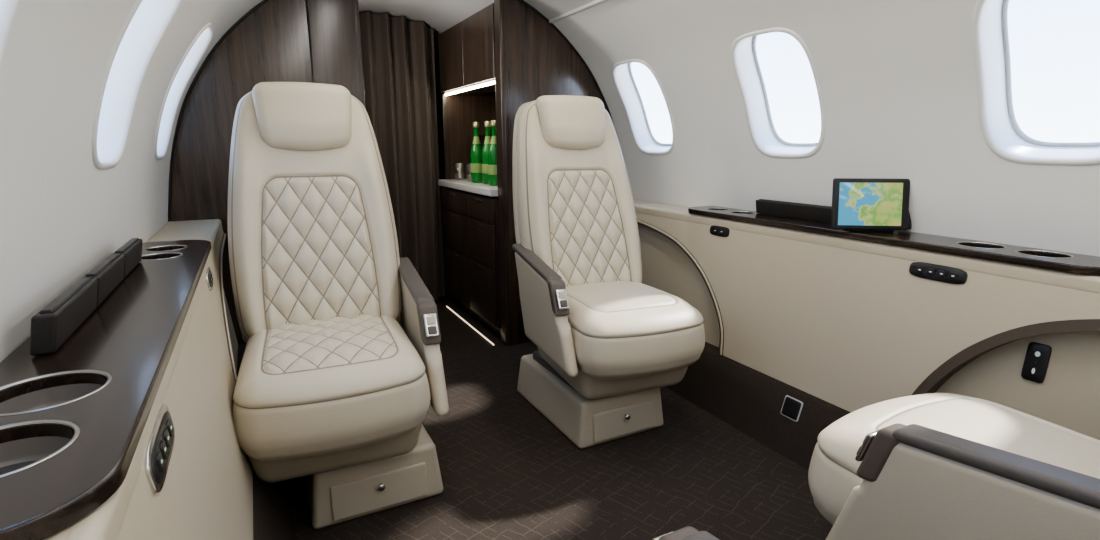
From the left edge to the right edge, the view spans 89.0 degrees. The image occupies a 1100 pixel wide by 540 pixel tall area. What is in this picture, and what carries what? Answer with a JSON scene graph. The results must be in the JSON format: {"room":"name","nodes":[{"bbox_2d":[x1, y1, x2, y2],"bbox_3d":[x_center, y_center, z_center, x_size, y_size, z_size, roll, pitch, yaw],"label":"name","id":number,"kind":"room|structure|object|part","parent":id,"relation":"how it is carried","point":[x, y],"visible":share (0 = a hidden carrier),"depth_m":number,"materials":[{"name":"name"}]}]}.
{"room":"aircraft cabin","nodes":[
{"label":"aircraft cabin","id":0,"kind":"room"},
{"bbox_2d":[0,0,262,361],"bbox_3d":[-0.565,0.002,0.941,0.436,1.485,4.750,-7,14,-27],"label":"wall","id":1,"kind":"structure","parent":0,"point":[62,216],"depth_m":0.80,"materials":[{"name":"white plastic"}]},
{"bbox_2d":[0,0,19,67],"bbox_3d":[-0.458,-0.263,0.413,0.260,0.424,0.316,-7,14,-27],"label":"window","id":2,"kind":"structure","parent":1,"relation":"in","point":[8,8],"depth_m":0.55,"materials":[{"name":"white plastic"}]},
{"bbox_2d":[0,240,210,539],"bbox_3d":[-0.681,0.065,0.910,0.167,0.037,1.296,-7,14,-27],"label":"ledge","id":3,"kind":"object","parent":1,"relation":"attached to","point":[73,418],"visible":0.98,"depth_m":0.58,"materials":[{"name":"brown wood"}]},
{"bbox_2d":[0,370,111,476],"bbox_3d":[-0.483,0.153,0.516,0.109,0.037,0.239,-7,14,-27],"label":"cup holders","id":4,"kind":"object","parent":3,"relation":"on","point":[49,419],"depth_m":0.51,"materials":[{"name":"grey metal"}]},
{"bbox_2d":[30,238,142,355],"bbox_3d":[-0.738,0.016,0.923,0.031,0.052,0.615,-7,14,-27],"label":"storage box","id":5,"kind":"object","parent":3,"relation":"on","point":[52,325],"visible":1,"depth_m":0.76,"materials":[{"name":"leather"}]},
{"bbox_3d":[-0.641,0.033,0.745,0.014,0.008,0.190,-7,14,-27],"label":"lid","id":6,"kind":"part","parent":5,"relation":"part of","materials":[{"name":"black leather"}]},
{"bbox_3d":[-0.739,-0.008,0.929,0.014,0.008,0.185,-7,14,-27],"label":"lid","id":7,"kind":"part","parent":5,"relation":"part of","materials":[{"name":"black leather"}]},
{"bbox_3d":[-0.833,-0.047,1.104,0.014,0.008,0.170,-7,14,-27],"label":"lid","id":8,"kind":"part","parent":5,"relation":"part of","materials":[{"name":"black plastic"}]},
{"bbox_2d":[141,245,187,259],"bbox_3d":[-0.903,-0.025,1.310,0.089,0.037,0.201,-7,14,-27],"label":"cup holders","id":9,"kind":"object","parent":3,"relation":"on","point":[155,252],"depth_m":1.30,"materials":[{"name":"grey metal"}]},
{"bbox_2d":[92,0,182,169],"bbox_3d":[-0.799,-0.405,1.050,0.260,0.424,0.316,-7,14,-27],"label":"window","id":10,"kind":"structure","parent":1,"relation":"in","point":[144,27],"depth_m":1.16,"materials":[{"name":"white plastic"}]},
{"bbox_2d":[42,219,252,539],"bbox_3d":[-0.403,0.413,0.495,0.219,0.497,3.666,-7,14,-27],"label":"panel","id":11,"kind":"object","parent":1,"relation":"attached to","point":[206,493],"visible":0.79,"depth_m":0.84,"materials":[{"name":"beige plastic"}]},
{"bbox_3d":[0.003,0.364,-0.378,0.158,0.018,1.796,-7,14,-27],"label":"rail","id":12,"kind":"part","parent":11,"relation":"part of","materials":[{"name":"brown wood"}]},
{"bbox_2d":[144,404,174,493],"bbox_3d":[-0.416,0.188,0.600,0.011,0.050,0.145,-7,14,-27],"label":"switch panel","id":13,"kind":"object","parent":11,"relation":"attached to","point":[160,445],"visible":1,"depth_m":0.58,"materials":[{"name":"black plastic"}]},
{"bbox_3d":[-1.118,-0.104,1.714,0.158,0.018,0.691,-7,14,-27],"label":"rail","id":14,"kind":"part","parent":11,"relation":"part of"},
{"bbox_3d":[-0.344,0.404,0.524,0.074,0.483,3.664,-7,14,-27],"label":"panel","id":15,"kind":"part","parent":11,"relation":"part of","materials":[{"name":"beige plastic"}]},
{"bbox_2d":[205,267,212,290],"bbox_3d":[-0.808,0.020,1.329,0.011,0.046,0.105,-7,14,-27],"label":"switch panel","id":16,"kind":"object","parent":11,"relation":"attached to","point":[209,278],"visible":1,"depth_m":1.30,"materials":[{"name":"silver metal"}]},
{"bbox_3d":[-0.988,0.169,1.690,0.078,0.436,0.950,-7,15,-30],"label":"arch trim","id":17,"kind":"part","parent":11,"relation":"part of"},
{"bbox_2d":[154,23,213,159],"bbox_3d":[-1.132,-0.544,1.671,0.260,0.424,0.316,-7,14,-27],"label":"window","id":18,"kind":"structure","parent":1,"relation":"in","point":[197,48],"depth_m":1.79,"materials":[{"name":"white plastic"}]},
{"bbox_2d":[236,343,294,539],"bbox_3d":[-0.350,0.738,0.596,0.230,0.200,3.666,-7,14,-27],"label":"baseboard","id":19,"kind":"structure","parent":1,"relation":"attached to","point":[272,511],"depth_m":1.32,"materials":[{"name":"brown fabric"}]},
{"bbox_2d":[168,0,361,343],"bbox_3d":[-1.057,-0.324,2.120,0.696,1.607,0.068,-7,14,-27],"label":"wall","id":20,"kind":"structure","parent":0,"point":[310,41],"depth_m":2.02,"materials":[{"name":"brown wood"}]},
{"bbox_2d":[168,0,267,217],"bbox_3d":[-1.096,-0.633,2.007,0.568,0.862,0.010,-7,14,-27],"label":"arch edge","id":21,"kind":"object","parent":20,"relation":"attached to","point":[253,9],"visible":1,"depth_m":1.94,"materials":[{"name":"black plastic"}]},
{"bbox_3d":[-0.812,-0.323,2.224,0.170,1.520,0.020,-7,14,-27],"label":"pocket panel","id":22,"kind":"part","parent":20,"relation":"part of","materials":[{"name":"brown wood"}]},
{"bbox_2d":[354,0,365,108],"bbox_3d":[-0.747,-0.347,2.286,0.020,1.560,0.070,-7,14,-27],"label":"edge","id":23,"kind":"object","parent":20,"relation":"attached to","point":[355,1],"visible":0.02,"depth_m":2.15,"materials":[{"name":"brown wood"}]},
{"bbox_2d":[434,35,494,293],"bbox_3d":[-0.994,-0.618,3.336,1.966,1.650,0.030,-7,14,-27],"label":"wall","id":24,"kind":"structure","parent":0,"point":[436,44],"depth_m":3.43,"materials":[{"name":"brown wood"}]},
{"bbox_2d":[358,0,594,35],"bbox_3d":[0.113,-0.880,1.107,1.095,0.165,4.750,-7,14,-27],"label":"ceiling","id":25,"kind":"structure","parent":0,"point":[438,15],"depth_m":2.82,"materials":[{"name":"white plastic"}]},
{"bbox_2d":[359,11,444,299],"bbox_3d":[-0.915,-0.590,3.187,0.600,1.620,0.084,-7,14,-27],"label":"curtain","id":26,"kind":"object","parent":25,"relation":"hanging from","point":[398,60],"visible":0.61,"depth_m":3.20,"materials":[{"name":"brown fabric"}]},
{"bbox_2d":[288,293,832,539],"bbox_3d":[0.113,0.650,1.449,1.600,0.001,4.750,-7,14,-27],"label":"floor","id":27,"kind":"structure","parent":0,"point":[508,472],"depth_m":1.64,"materials":[{"name":"brown carpet"}]},
{"bbox_2d":[227,82,448,528],"bbox_3d":[-0.604,0.050,1.542,0.506,1.128,0.813,-7,14,-27],"label":"seat","id":28,"kind":"object","parent":27,"relation":"on","point":[331,391],"visible":1,"depth_m":1.52,"materials":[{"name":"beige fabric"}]},
{"bbox_3d":[-0.701,-0.181,1.660,0.464,0.700,0.378,-7,14,-27],"label":"seat","id":29,"kind":"part","parent":28,"relation":"part of","materials":[{"name":"beige leather"}]},
{"bbox_2d":[232,315,430,461],"bbox_3d":[-0.563,0.268,1.451,0.453,0.224,0.535,-7,14,-27],"label":"seat cushion","id":30,"kind":"object","parent":28,"relation":"on","point":[306,386],"depth_m":1.26,"materials":[{"name":"beige leather"}]},
{"bbox_3d":[-0.444,0.578,1.468,0.244,0.092,0.022,-7,14,-27],"label":"drawer","id":31,"kind":"part","parent":28,"relation":"part of","materials":[{"name":"beige plastic"}]},
{"bbox_3d":[-0.438,0.562,1.452,0.020,0.020,0.016,-7,14,-27],"label":"drawer knob","id":32,"kind":"part","parent":28,"relation":"part of","materials":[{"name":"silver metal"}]},
{"bbox_3d":[-0.368,0.173,1.587,0.044,0.302,0.499,-6,14,-23],"label":"armrest","id":33,"kind":"part","parent":28,"relation":"part of","materials":[{"name":"beige leather"}]},
{"bbox_3d":[-0.304,0.141,1.434,0.035,0.054,0.036,-7,14,-27],"label":"arm control frame","id":34,"kind":"part","parent":28,"relation":"part of","materials":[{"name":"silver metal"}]},
{"bbox_2d":[438,3,500,344],"bbox_3d":[-0.225,-0.501,3.034,0.555,1.555,0.850,-7,14,-27],"label":"cabinet","id":35,"kind":"object","parent":27,"relation":"on","point":[467,48],"visible":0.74,"depth_m":2.96,"materials":[{"name":"brown wood"}]},
{"bbox_3d":[-0.527,-1.124,2.989,0.012,0.310,0.402,-7,14,-27],"label":"door","id":36,"kind":"part","parent":35,"relation":"part of","materials":[{"name":"brown wood"}]},
{"bbox_3d":[-0.535,-0.385,3.126,0.012,0.117,0.442,-7,14,-27],"label":"drawer","id":37,"kind":"part","parent":35,"relation":"part of","materials":[{"name":"brown wood"}]},
{"bbox_3d":[-0.535,-0.218,3.163,0.012,0.215,0.442,-7,14,-27],"label":"drawer","id":38,"kind":"part","parent":35,"relation":"part of","materials":[{"name":"brown wood"}]},
{"bbox_3d":[-0.535,0.029,3.219,0.012,0.280,0.442,-7,14,-27],"label":"drawer","id":39,"kind":"part","parent":35,"relation":"part of","materials":[{"name":"brown wood"}]},
{"bbox_2d":[438,179,497,196],"bbox_3d":[-0.226,-0.462,3.057,0.542,0.037,0.825,-7,14,-27],"label":"countertop","id":40,"kind":"structure","parent":35,"relation":"on","point":[466,185],"depth_m":2.86,"materials":[{"name":"white stone"}]},
{"bbox_2d":[470,122,482,182],"bbox_3d":[-0.385,-0.619,2.950,0.070,0.312,0.070,-7,14,-27],"label":"glass bottle","id":41,"kind":"object","parent":40,"relation":"on","point":[476,149],"visible":0.91,"depth_m":2.93,"materials":[{"name":"green glass"}]},
{"bbox_2d":[482,121,490,183],"bbox_3d":[-0.314,-0.599,2.860,0.070,0.312,0.070,-7,14,-27],"label":"glass bottle","id":42,"kind":"object","parent":40,"relation":"on","point":[485,176],"visible":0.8,"depth_m":2.84,"materials":[{"name":"green glass"}]},
{"bbox_2d":[488,120,496,185],"bbox_3d":[-0.270,-0.573,2.745,0.070,0.312,0.070,-7,14,-27],"label":"glass bottle","id":43,"kind":"object","parent":40,"relation":"on","point":[492,152],"visible":0.71,"depth_m":2.72,"materials":[{"name":"green glass"}]},
{"bbox_3d":[-0.337,-1.045,2.634,0.012,0.310,0.407,-7,14,-27],"label":"door","id":44,"kind":"part","parent":35,"relation":"part of","materials":[{"name":"brown wood"}]},
{"bbox_3d":[-0.345,-0.305,2.772,0.012,0.117,0.367,-7,14,-27],"label":"drawer","id":45,"kind":"part","parent":35,"relation":"part of","materials":[{"name":"brown wood"}]},
{"bbox_3d":[-0.345,-0.139,2.809,0.012,0.215,0.367,-7,14,-27],"label":"drawer","id":46,"kind":"part","parent":35,"relation":"part of","materials":[{"name":"brown wood"}]},
{"bbox_3d":[-0.345,0.108,2.864,0.012,0.280,0.367,-7,14,-27],"label":"drawer","id":47,"kind":"part","parent":35,"relation":"part of","materials":[{"name":"brown wood"}]},
{"bbox_2d":[494,0,607,345],"bbox_3d":[0.074,-0.449,2.703,0.680,1.596,0.070,-7,14,-27],"label":"panel","id":48,"kind":"object","parent":27,"relation":"on","point":[539,61],"depth_m":2.52,"materials":[{"name":"brown wood"}]},
{"bbox_3d":[-0.218,-0.407,2.555,0.020,1.560,0.070,-7,14,-27],"label":"edge","id":49,"kind":"part","parent":48,"relation":"part of","materials":[{"name":"brown wood"}]},
{"bbox_2d":[512,95,704,448],"bbox_3d":[0.159,-0.041,1.952,0.497,1.128,0.807,-5,14,-21],"label":"seat","id":50,"kind":"object","parent":27,"relation":"on","point":[607,341],"visible":1,"depth_m":1.94,"materials":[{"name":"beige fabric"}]},
{"bbox_3d":[-0.021,0.118,1.830,0.044,0.302,0.499,-5,14,-21],"label":"armrest","id":51,"kind":"part","parent":50,"relation":"part of","materials":[{"name":"beige leather"}]},
{"bbox_3d":[0.037,0.087,1.675,0.034,0.054,0.035,-5,14,-21],"label":"arm control frame","id":52,"kind":"part","parent":50,"relation":"part of","materials":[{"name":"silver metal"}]},
{"bbox_3d":[0.100,-0.278,2.091,0.462,0.700,0.360,-5,14,-21],"label":"seat","id":53,"kind":"part","parent":50,"relation":"part of","materials":[{"name":"beige leather"}]},
{"bbox_3d":[0.245,0.494,1.841,0.244,0.092,0.022,-7,14,-27],"label":"drawer","id":54,"kind":"part","parent":50,"relation":"part of","materials":[{"name":"beige plastic"}]},
{"bbox_2d":[566,281,704,379],"bbox_3d":[0.224,0.177,1.872,0.432,0.217,0.526,-5,14,-21],"label":"seat cushion","id":55,"kind":"object","parent":50,"relation":"on","point":[617,330],"depth_m":1.66,"materials":[{"name":"beige leather"}]},
{"bbox_2d":[652,526,718,539],"bbox_3d":[0.104,0.355,0.177,0.504,1.128,1.151,-7,14,-27],"label":"seat","id":56,"kind":"object","parent":27,"relation":"on","point":[686,533],"visible":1,"depth_m":0.59,"materials":[{"name":"beige leather"}]},
{"bbox_2d":[808,393,1099,539],"bbox_3d":[0.798,0.225,0.760,0.516,1.128,0.807,-7,14,-27],"label":"seat","id":57,"kind":"object","parent":27,"relation":"on","point":[930,466],"visible":1,"depth_m":0.81,"materials":[{"name":"beige leather"}]},
{"bbox_3d":[0.491,0.269,0.859,0.034,0.054,0.024,-7,14,-27],"label":"arm control frame","id":58,"kind":"part","parent":57,"relation":"part of","materials":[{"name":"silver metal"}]},
{"bbox_3d":[0.571,0.366,0.724,0.044,0.302,0.443,-7,14,-27],"label":"armrest","id":59,"kind":"part","parent":57,"relation":"part of","materials":[{"name":"beige leather"}]},
{"bbox_2d":[553,0,1099,256],"bbox_3d":[0.792,-0.152,1.633,0.436,1.485,4.750,-7,14,-27],"label":"wall","id":60,"kind":"structure","parent":0,"point":[898,78],"depth_m":1.61,"materials":[{"name":"white plastic"}]},
{"bbox_2d":[521,0,614,127],"bbox_3d":[0.126,-0.772,2.631,0.568,0.862,0.010,-7,14,-27],"label":"arch edge","id":61,"kind":"object","parent":60,"relation":"attached to","point":[522,1],"visible":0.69,"depth_m":2.56,"materials":[{"name":"black plastic"}]},
{"bbox_2d":[549,0,608,22],"bbox_3d":[0.848,-0.749,0.905,0.020,0.014,3.650,-7,14,-27],"label":"trim","id":62,"kind":"structure","parent":60,"relation":"attached to","point":[596,2],"depth_m":2.27,"materials":[{"name":"white plastic"}]},
{"bbox_2d":[612,59,674,154],"bbox_3d":[0.432,-0.723,2.469,0.260,0.424,0.316,-7,14,-27],"label":"window","id":63,"kind":"structure","parent":60,"relation":"in","point":[622,79],"depth_m":2.58,"materials":[{"name":"white plastic"}]},
{"bbox_2d":[628,63,671,145],"bbox_3d":[0.465,-0.745,2.482,0.182,0.383,0.272,-7,14,-27],"label":"gasket","id":64,"kind":"object","parent":63,"relation":"attached to","point":[629,64],"visible":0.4,"depth_m":2.60,"materials":[{"name":"white plastic"}]},
{"bbox_2d":[666,342,850,470],"bbox_3d":[1.077,0.575,1.324,0.230,0.200,3.666,-7,14,-27],"label":"baseboard","id":65,"kind":"structure","parent":60,"relation":"attached to","point":[750,400],"depth_m":1.88,"materials":[{"name":"brown fabric"}]},
{"bbox_2d":[780,395,802,421],"bbox_3d":[0.762,0.436,1.764,0.026,0.065,0.066,-7,14,-27],"label":"power outlet","id":66,"kind":"object","parent":65,"relation":"attached to","point":[791,409],"visible":1,"depth_m":1.76,"materials":[{"name":"grey plastic"}]},
{"bbox_2d":[731,27,824,158],"bbox_3d":[0.765,-0.584,1.848,0.260,0.424,0.316,-7,14,-27],"label":"window","id":67,"kind":"structure","parent":60,"relation":"in","point":[765,141],"depth_m":1.95,"materials":[{"name":"white plastic"}]},
{"bbox_2d":[752,35,817,145],"bbox_3d":[0.798,-0.606,1.861,0.182,0.383,0.272,-7,14,-27],"label":"gasket","id":68,"kind":"object","parent":67,"relation":"attached to","point":[777,136],"visible":0.44,"depth_m":1.97,"materials":[{"name":"white plastic"}]},
{"bbox_2d":[633,199,1099,439],"bbox_3d":[1.130,0.239,1.277,0.219,0.497,3.666,-7,14,-27],"label":"panel","id":69,"kind":"object","parent":60,"relation":"attached to","point":[845,323],"visible":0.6,"depth_m":1.55,"materials":[{"name":"beige leather"}]},
{"bbox_3d":[0.469,-0.285,2.524,0.158,0.018,0.691,-7,14,-27],"label":"rail","id":70,"kind":"part","parent":69,"relation":"part of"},
{"bbox_3d":[0.463,0.004,2.430,0.078,0.436,0.950,-6,14,-24],"label":"arch trim","id":71,"kind":"part","parent":69,"relation":"part of","materials":[{"name":"beige plastic"}]},
{"bbox_2d":[710,225,729,236],"bbox_3d":[0.622,-0.143,2.059,0.010,0.036,0.095,-6,14,-27],"label":"switch panel","id":72,"kind":"object","parent":69,"relation":"attached to","point":[714,230],"visible":1,"depth_m":2.05,"materials":[{"name":"black plastic"}]},
{"bbox_2d":[909,262,967,283],"bbox_3d":[0.971,0.007,1.407,0.011,0.040,0.135,-6,14,-26],"label":"switch panel","id":73,"kind":"object","parent":69,"relation":"attached to","point":[946,274],"visible":1,"depth_m":1.40,"materials":[{"name":"black plastic"}]},
{"bbox_3d":[1.338,0.376,0.772,0.098,0.431,1.629,-7,14,-27],"label":"arch trim","id":74,"kind":"part","parent":69,"relation":"part of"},
{"bbox_2d":[1021,342,1051,382],"bbox_3d":[1.099,0.209,1.265,0.016,0.088,0.042,-6,14,-27],"label":"switch","id":75,"kind":"object","parent":69,"relation":"attached to","point":[1039,353],"visible":1,"depth_m":1.26,"materials":[{"name":"black plastic"}]},
{"bbox_2d":[688,206,1099,275],"bbox_3d":[0.894,-0.115,1.713,0.167,0.037,1.296,-7,14,-27],"label":"ledge","id":76,"kind":"object","parent":60,"relation":"attached to","point":[1019,255],"visible":0.82,"depth_m":1.44,"materials":[{"name":"brown wood"}]},
{"bbox_2d":[730,211,753,213],"bbox_3d":[0.710,-0.195,2.071,0.089,0.037,0.089,-7,14,-27],"label":"cup holder","id":77,"kind":"object","parent":76,"relation":"on","point":[731,212],"depth_m":2.10,"materials":[{"name":"grey metal"}]},
{"bbox_2d":[756,199,831,222],"bbox_3d":[0.834,-0.202,1.899,0.031,0.052,0.330,-7,14,-27],"label":"storage box","id":78,"kind":"object","parent":76,"relation":"on","point":[822,213],"visible":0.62,"depth_m":1.89,"materials":[{"name":"leather"}]},
{"bbox_3d":[0.830,-0.223,1.892,0.014,0.008,0.310,-7,14,-27],"label":"lid","id":79,"kind":"part","parent":78,"relation":"part of","materials":[{"name":"black plastic"}]},
{"bbox_2d":[831,178,911,231],"bbox_3d":[0.926,-0.189,1.616,0.229,0.150,0.072,1,13,5],"label":"monitor","id":80,"kind":"object","parent":76,"relation":"on","point":[858,204],"visible":0.94,"depth_m":1.59,"materials":[{"name":"black plastic"},{"name":"glass screen"}]},
{"bbox_3d":[1.029,-0.186,1.618,0.024,0.132,0.051,1,13,5],"label":"arm","id":81,"kind":"part","parent":80,"relation":"part of","materials":[{"name":"plastic"}]},
{"bbox_2d":[956,241,1073,257],"bbox_3d":[1.104,-0.033,1.345,0.103,0.037,0.231,-7,14,-27],"label":"cup holders","id":82,"kind":"object","parent":76,"relation":"on","point":[1019,250],"depth_m":1.34,"materials":[{"name":"grey metal"}]},
{"bbox_2d":[972,0,1099,165],"bbox_3d":[1.106,-0.441,1.211,0.260,0.424,0.316,-7,14,-27],"label":"window","id":83,"kind":"structure","parent":60,"relation":"in","point":[999,134],"depth_m":1.33,"materials":[{"name":"white plastic"}]},
{"bbox_2d":[1002,0,1099,146],"bbox_3d":[1.139,-0.464,1.224,0.182,0.383,0.272,-7,14,-27],"label":"gasket","id":84,"kind":"object","parent":83,"relation":"attached to","point":[1019,132],"visible":1,"depth_m":1.34,"materials":[{"name":"grey rubber"}]}
]}

